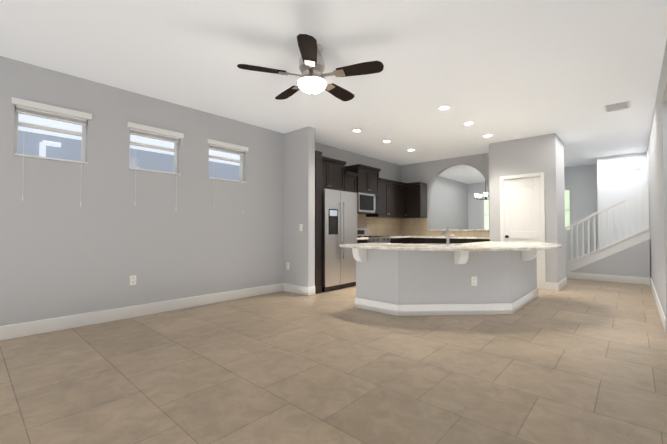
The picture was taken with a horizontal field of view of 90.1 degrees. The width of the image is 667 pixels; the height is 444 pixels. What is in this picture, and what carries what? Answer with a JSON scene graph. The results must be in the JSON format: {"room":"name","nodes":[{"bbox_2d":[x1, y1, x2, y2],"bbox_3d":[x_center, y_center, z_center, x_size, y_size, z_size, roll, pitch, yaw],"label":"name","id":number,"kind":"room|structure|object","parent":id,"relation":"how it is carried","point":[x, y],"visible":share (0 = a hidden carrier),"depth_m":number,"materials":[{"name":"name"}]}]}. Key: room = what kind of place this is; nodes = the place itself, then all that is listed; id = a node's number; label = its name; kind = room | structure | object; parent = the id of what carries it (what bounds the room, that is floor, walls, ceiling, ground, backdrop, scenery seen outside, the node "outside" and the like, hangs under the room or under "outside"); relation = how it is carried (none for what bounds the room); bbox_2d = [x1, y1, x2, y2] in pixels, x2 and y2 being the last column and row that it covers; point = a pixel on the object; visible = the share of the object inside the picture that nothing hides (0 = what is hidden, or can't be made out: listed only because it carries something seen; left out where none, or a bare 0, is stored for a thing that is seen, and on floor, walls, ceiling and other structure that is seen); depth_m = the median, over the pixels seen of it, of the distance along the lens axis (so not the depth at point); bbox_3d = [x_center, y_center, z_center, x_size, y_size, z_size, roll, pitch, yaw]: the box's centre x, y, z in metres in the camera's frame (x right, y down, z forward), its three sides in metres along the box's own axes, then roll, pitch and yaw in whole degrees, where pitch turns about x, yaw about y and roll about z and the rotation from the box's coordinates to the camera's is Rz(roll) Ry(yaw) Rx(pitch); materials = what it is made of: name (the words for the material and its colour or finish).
{"room":"empty living room","nodes":[
{"label":"empty living room","id":0,"kind":"room"},
{"bbox_2d":[0,278,666,443],"bbox_3d":[2.275,1.230,4.575,6.600,0.120,15.400,-1,-2,42],"label":"floor","id":1,"kind":"structure","parent":0,"point":[576,361],"depth_m":2.44,"materials":[{"name":"tile"}]},
{"bbox_2d":[322,189,356,291],"bbox_3d":[-0.063,0.324,6.140,0.697,1.760,0.890,-1,-2,42],"label":"refrigerator","id":2,"kind":"object","parent":1,"relation":"on","point":[339,217],"visible":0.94,"depth_m":5.86,"materials":[{"name":"silver metal"}]},
{"bbox_2d":[357,237,367,243],"bbox_3d":[0.330,0.760,6.645,0.627,0.907,0.381,-1,-2,42],"label":"base cabinet","id":3,"kind":"object","parent":1,"relation":"on","point":[359,239],"depth_m":6.45,"materials":[{"name":"brown wood"}]},
{"bbox_2d":[357,228,390,242],"bbox_3d":[0.752,0.678,7.040,0.696,1.090,0.764,-1,-2,42],"label":"range","id":4,"kind":"object","parent":1,"relation":"on","point":[363,232],"visible":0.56,"depth_m":7.04,"materials":[{"name":"silver metal"}]},
{"bbox_2d":[389,235,410,243],"bbox_3d":[1.280,0.783,7.699,0.630,0.907,0.920,-1,-2,42],"label":"base cabinet","id":5,"kind":"object","parent":1,"relation":"on","point":[406,239],"depth_m":7.53,"materials":[{"name":"brown wood"}]},
{"bbox_2d":[398,235,489,243],"bbox_3d":[2.469,0.782,7.675,2.430,0.907,0.634,-1,-2,42],"label":"base cabinet","id":6,"kind":"object","parent":1,"relation":"on","point":[414,239],"depth_m":7.34,"materials":[{"name":"brown wood"}]},
{"bbox_2d":[356,249,536,304],"bbox_3d":[1.778,0.768,4.945,1.680,0.820,2.530,-1,-2,42],"label":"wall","id":7,"kind":"structure","parent":1,"relation":"on","point":[399,277],"depth_m":4.18,"materials":[{"name":"grey paint"}]},
{"bbox_2d":[352,248,366,261],"bbox_3d":[0.347,0.437,4.408,0.100,0.185,0.188,-1,-2,42],"label":"corbel","id":8,"kind":"object","parent":7,"relation":"attached to","point":[360,255],"depth_m":4.36,"materials":[{"name":"white wood"}]},
{"bbox_2d":[454,251,468,263],"bbox_3d":[1.566,0.430,4.076,0.100,0.185,0.189,0,-1,-3],"label":"corbel","id":9,"kind":"object","parent":7,"relation":"attached to","point":[460,257],"depth_m":4.02,"materials":[{"name":"white wood"}]},
{"bbox_2d":[471,277,476,285],"bbox_3d":[1.763,0.741,4.172,0.070,0.114,0.008,0,-1,-3],"label":"outlet","id":10,"kind":"object","parent":7,"relation":"attached to","point":[473,281],"visible":1,"depth_m":4.17,"materials":[{"name":"white plastic"}]},
{"bbox_2d":[522,250,538,260],"bbox_3d":[2.718,0.441,4.597,0.188,0.185,0.100,-1,-2,42],"label":"corbel","id":11,"kind":"object","parent":7,"relation":"attached to","point":[527,255],"depth_m":4.57,"materials":[{"name":"white wood"}]},
{"bbox_2d":[565,184,649,284],"bbox_3d":[5.717,0.260,7.426,2.061,1.942,1.060,-1,-2,42],"label":"staircase","id":12,"kind":"structure","parent":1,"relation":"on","point":[626,259],"depth_m":6.74,"materials":[{"name":"grey paint"}]},
{"bbox_3d":[1.773,0.770,5.033,1.555,0.820,2.405,-1,-2,42],"label":"cabinet","id":13,"kind":"object","parent":1,"relation":"on","visible":0},
{"bbox_2d":[340,244,393,249],"bbox_3d":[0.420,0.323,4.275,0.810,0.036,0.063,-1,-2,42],"label":"countertop","id":14,"kind":"structure","parent":13,"relation":"on","point":[341,245],"depth_m":4.25,"materials":[{"name":"stone"}]},
{"bbox_2d":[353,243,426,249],"bbox_3d":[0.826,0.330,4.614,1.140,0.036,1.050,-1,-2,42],"label":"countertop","id":15,"kind":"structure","parent":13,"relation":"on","point":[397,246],"depth_m":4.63,"materials":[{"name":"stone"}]},
{"bbox_2d":[407,241,553,250],"bbox_3d":[2.200,0.328,4.526,1.260,0.036,2.702,-1,-2,42],"label":"countertop","id":16,"kind":"structure","parent":13,"relation":"on","point":[497,246],"depth_m":4.09,"materials":[{"name":"stone"}]},
{"bbox_2d":[442,226,454,244],"bbox_3d":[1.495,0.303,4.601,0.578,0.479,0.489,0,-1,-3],"label":"sink faucet","id":17,"kind":"object","parent":16,"relation":"in","point":[447,230],"visible":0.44,"depth_m":4.37,"materials":[{"name":"silver metal"}]},
{"bbox_2d":[543,243,561,248],"bbox_3d":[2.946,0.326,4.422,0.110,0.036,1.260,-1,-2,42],"label":"countertop","id":18,"kind":"structure","parent":13,"relation":"on","point":[551,246],"depth_m":4.34,"materials":[{"name":"stone"}]},
{"bbox_2d":[0,40,666,325],"bbox_3d":[2.275,-0.205,4.606,6.600,2.750,15.400,-1,-2,42],"label":"wall","id":19,"kind":"structure","parent":0,"point":[63,253],"depth_m":4.51,"materials":[{"name":"grey paint"}]},
{"bbox_2d":[11,97,91,206],"bbox_3d":[-2.991,-0.693,3.543,0.155,1.050,0.650,-1,-2,42],"label":"window blind","id":20,"kind":"object","parent":19,"relation":"attached to","point":[35,109],"visible":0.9,"depth_m":3.51,"materials":[{"name":"white"}]},
{"bbox_2d":[130,275,135,284],"bbox_3d":[-2.438,0.708,4.050,0.008,0.114,0.070,-1,-2,42],"label":"outlet","id":21,"kind":"object","parent":19,"relation":"attached to","point":[133,280],"visible":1,"depth_m":4.05,"materials":[{"name":"white plastic"}]},
{"bbox_2d":[127,122,183,208],"bbox_3d":[-2.309,-0.677,4.301,0.155,1.050,0.670,-1,-2,42],"label":"window blind","id":22,"kind":"object","parent":19,"relation":"attached to","point":[154,133],"visible":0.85,"depth_m":4.29,"materials":[{"name":"white"}]},
{"bbox_2d":[207,139,247,213],"bbox_3d":[-1.627,-0.660,5.059,0.155,1.050,0.670,-1,-2,42],"label":"window blind","id":23,"kind":"object","parent":19,"relation":"attached to","point":[217,146],"visible":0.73,"depth_m":5.04,"materials":[{"name":"white"}]},
{"bbox_2d":[315,155,346,190],"bbox_3d":[-0.215,-0.873,6.293,0.338,0.560,0.913,-1,-2,42],"label":"upper cabinet","id":24,"kind":"object","parent":19,"relation":"attached to","point":[331,174],"depth_m":6.20,"materials":[{"name":"brown wood"}]},
{"bbox_2d":[0,277,666,340],"bbox_3d":[1.710,1.111,5.086,4.780,0.140,15.100,-1,-2,42],"label":"baseboard","id":25,"kind":"structure","parent":19,"relation":"attached to","point":[13,331],"depth_m":4.15,"materials":[{"name":"white wood"}]},
{"bbox_2d":[346,171,358,192],"bbox_3d":[0.221,-0.548,6.770,0.338,0.830,0.381,-1,-2,42],"label":"upper cabinet","id":26,"kind":"object","parent":19,"relation":"attached to","point":[350,178],"depth_m":6.67,"materials":[{"name":"brown wood"}]},
{"bbox_2d":[347,164,378,194],"bbox_3d":[0.617,-0.875,7.194,0.369,0.537,0.764,-1,-2,42],"label":"upper cabinet","id":27,"kind":"object","parent":19,"relation":"attached to","point":[366,178],"depth_m":7.00,"materials":[{"name":"brown wood"}]},
{"bbox_2d":[357,192,378,213],"bbox_3d":[0.637,-0.394,7.167,0.422,0.411,0.756,-1,-2,42],"label":"microwave","id":28,"kind":"object","parent":27,"relation":"attached to","point":[367,203],"visible":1,"depth_m":7.02,"materials":[{"name":"silver metal"}]},
{"bbox_2d":[357,214,400,235],"bbox_3d":[0.870,0.075,7.740,0.010,0.504,2.709,-1,-2,42],"label":"tile backsplash","id":29,"kind":"structure","parent":19,"relation":"attached to","point":[394,226],"depth_m":8.02,"materials":[{"name":"beige tile"}]},
{"bbox_2d":[366,179,394,217],"bbox_3d":[1.154,-0.526,7.807,0.338,0.830,0.867,-1,-2,42],"label":"upper cabinet","id":30,"kind":"object","parent":19,"relation":"attached to","point":[386,188],"depth_m":7.63,"materials":[{"name":"brown wood"}]},
{"bbox_2d":[395,183,406,218],"bbox_3d":[1.540,-0.517,8.204,0.380,0.830,0.483,-1,-2,42],"label":"upper cabinet","id":31,"kind":"object","parent":19,"relation":"attached to","point":[400,200],"depth_m":8.10,"materials":[{"name":"brown wood"}]},
{"bbox_2d":[407,183,426,217],"bbox_3d":[2.033,-0.516,8.251,0.413,0.830,0.405,-1,-2,42],"label":"upper cabinet","id":32,"kind":"object","parent":19,"relation":"attached to","point":[416,192],"depth_m":8.13,"materials":[{"name":"brown wood"}]},
{"bbox_2d":[401,218,489,236],"bbox_3d":[2.688,0.113,7.919,2.414,0.437,0.011,-1,-2,42],"label":"tile backsplash","id":33,"kind":"structure","parent":19,"relation":"attached to","point":[409,226],"depth_m":8.33,"materials":[{"name":"beige tile"}]},
{"bbox_2d":[427,229,488,230],"bbox_3d":[2.915,0.192,7.822,1.434,0.034,0.220,-1,-2,42],"label":"sill","id":34,"kind":"structure","parent":19,"relation":"attached to","point":[458,229],"depth_m":7.68,"materials":[{"name":"stone"}]},
{"bbox_2d":[480,194,488,228],"bbox_3d":[5.745,-0.271,11.683,1.140,1.450,0.120,-1,-2,42],"label":"dining room window","id":35,"kind":"structure","parent":19,"relation":"in","point":[482,203],"depth_m":12.00,"materials":[{"name":"white"}]},
{"bbox_2d":[504,177,540,288],"bbox_3d":[3.482,0.187,6.147,0.615,2.018,0.112,-1,-2,42],"label":"pantry door","id":36,"kind":"structure","parent":19,"relation":"in","point":[522,207],"depth_m":6.15,"materials":[{"name":"white wood"}]},
{"bbox_2d":[500,172,545,289],"bbox_3d":[3.508,0.162,6.179,0.730,2.085,0.137,-1,-2,42],"label":"door frame","id":37,"kind":"structure","parent":19,"relation":"attached to","point":[542,227],"depth_m":5.94,"materials":[{"name":"white wood"}]},
{"bbox_2d":[564,185,574,232],"bbox_3d":[6.140,-0.341,9.177,0.840,1.280,0.120,-1,-2,42],"label":"window","id":38,"kind":"structure","parent":19,"relation":"in","point":[571,188],"depth_m":8.91,"materials":[{"name":"white"}]},
{"bbox_2d":[0,0,666,183],"bbox_3d":[2.275,-1.640,4.638,6.600,0.120,15.400,-1,-2,42],"label":"ceiling","id":39,"kind":"structure","parent":0,"point":[565,71],"depth_m":3.34,"materials":[{"name":"white paint"}]},
{"bbox_2d":[237,34,383,100],"bbox_3d":[-0.189,-1.397,3.131,1.271,0.429,1.256,-1,-2,42],"label":"ceiling fan","id":40,"kind":"object","parent":39,"relation":"hanging from","point":[311,80],"visible":1,"depth_m":2.99,"materials":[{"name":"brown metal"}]},
{"bbox_2d":[438,105,450,109],"bbox_3d":[1.526,-1.576,4.597,0.170,0.008,0.170,-1,-2,42],"label":"recessed light","id":41,"kind":"object","parent":39,"relation":"in","point":[444,107],"visible":0.98,"depth_m":4.58,"materials":[{"name":"white glass"}]},
{"bbox_2d":[474,180,488,199],"bbox_3d":[4.466,-1.058,9.717,0.590,0.819,0.612,-1,-2,42],"label":"chandelier","id":42,"kind":"object","parent":39,"relation":"hanging from","point":[480,196],"visible":0.6,"depth_m":9.73,"materials":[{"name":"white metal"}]},
{"bbox_2d":[604,100,630,112],"bbox_3d":[3.886,-1.572,4.559,0.270,0.017,0.340,-1,-2,42],"label":"ceiling vent","id":43,"kind":"object","parent":39,"relation":"in","point":[617,106],"visible":0.96,"depth_m":4.52,"materials":[{"name":"white metal"}]},
{"label":"outside","id":44,"kind":"structure","parent":0,"visible":0},
{"bbox_2d":[18,114,569,229],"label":"windows","id":45,"kind":"structure","parent":44,"point":[63,142],"depth_m":4.53,"materials":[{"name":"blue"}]}
]}

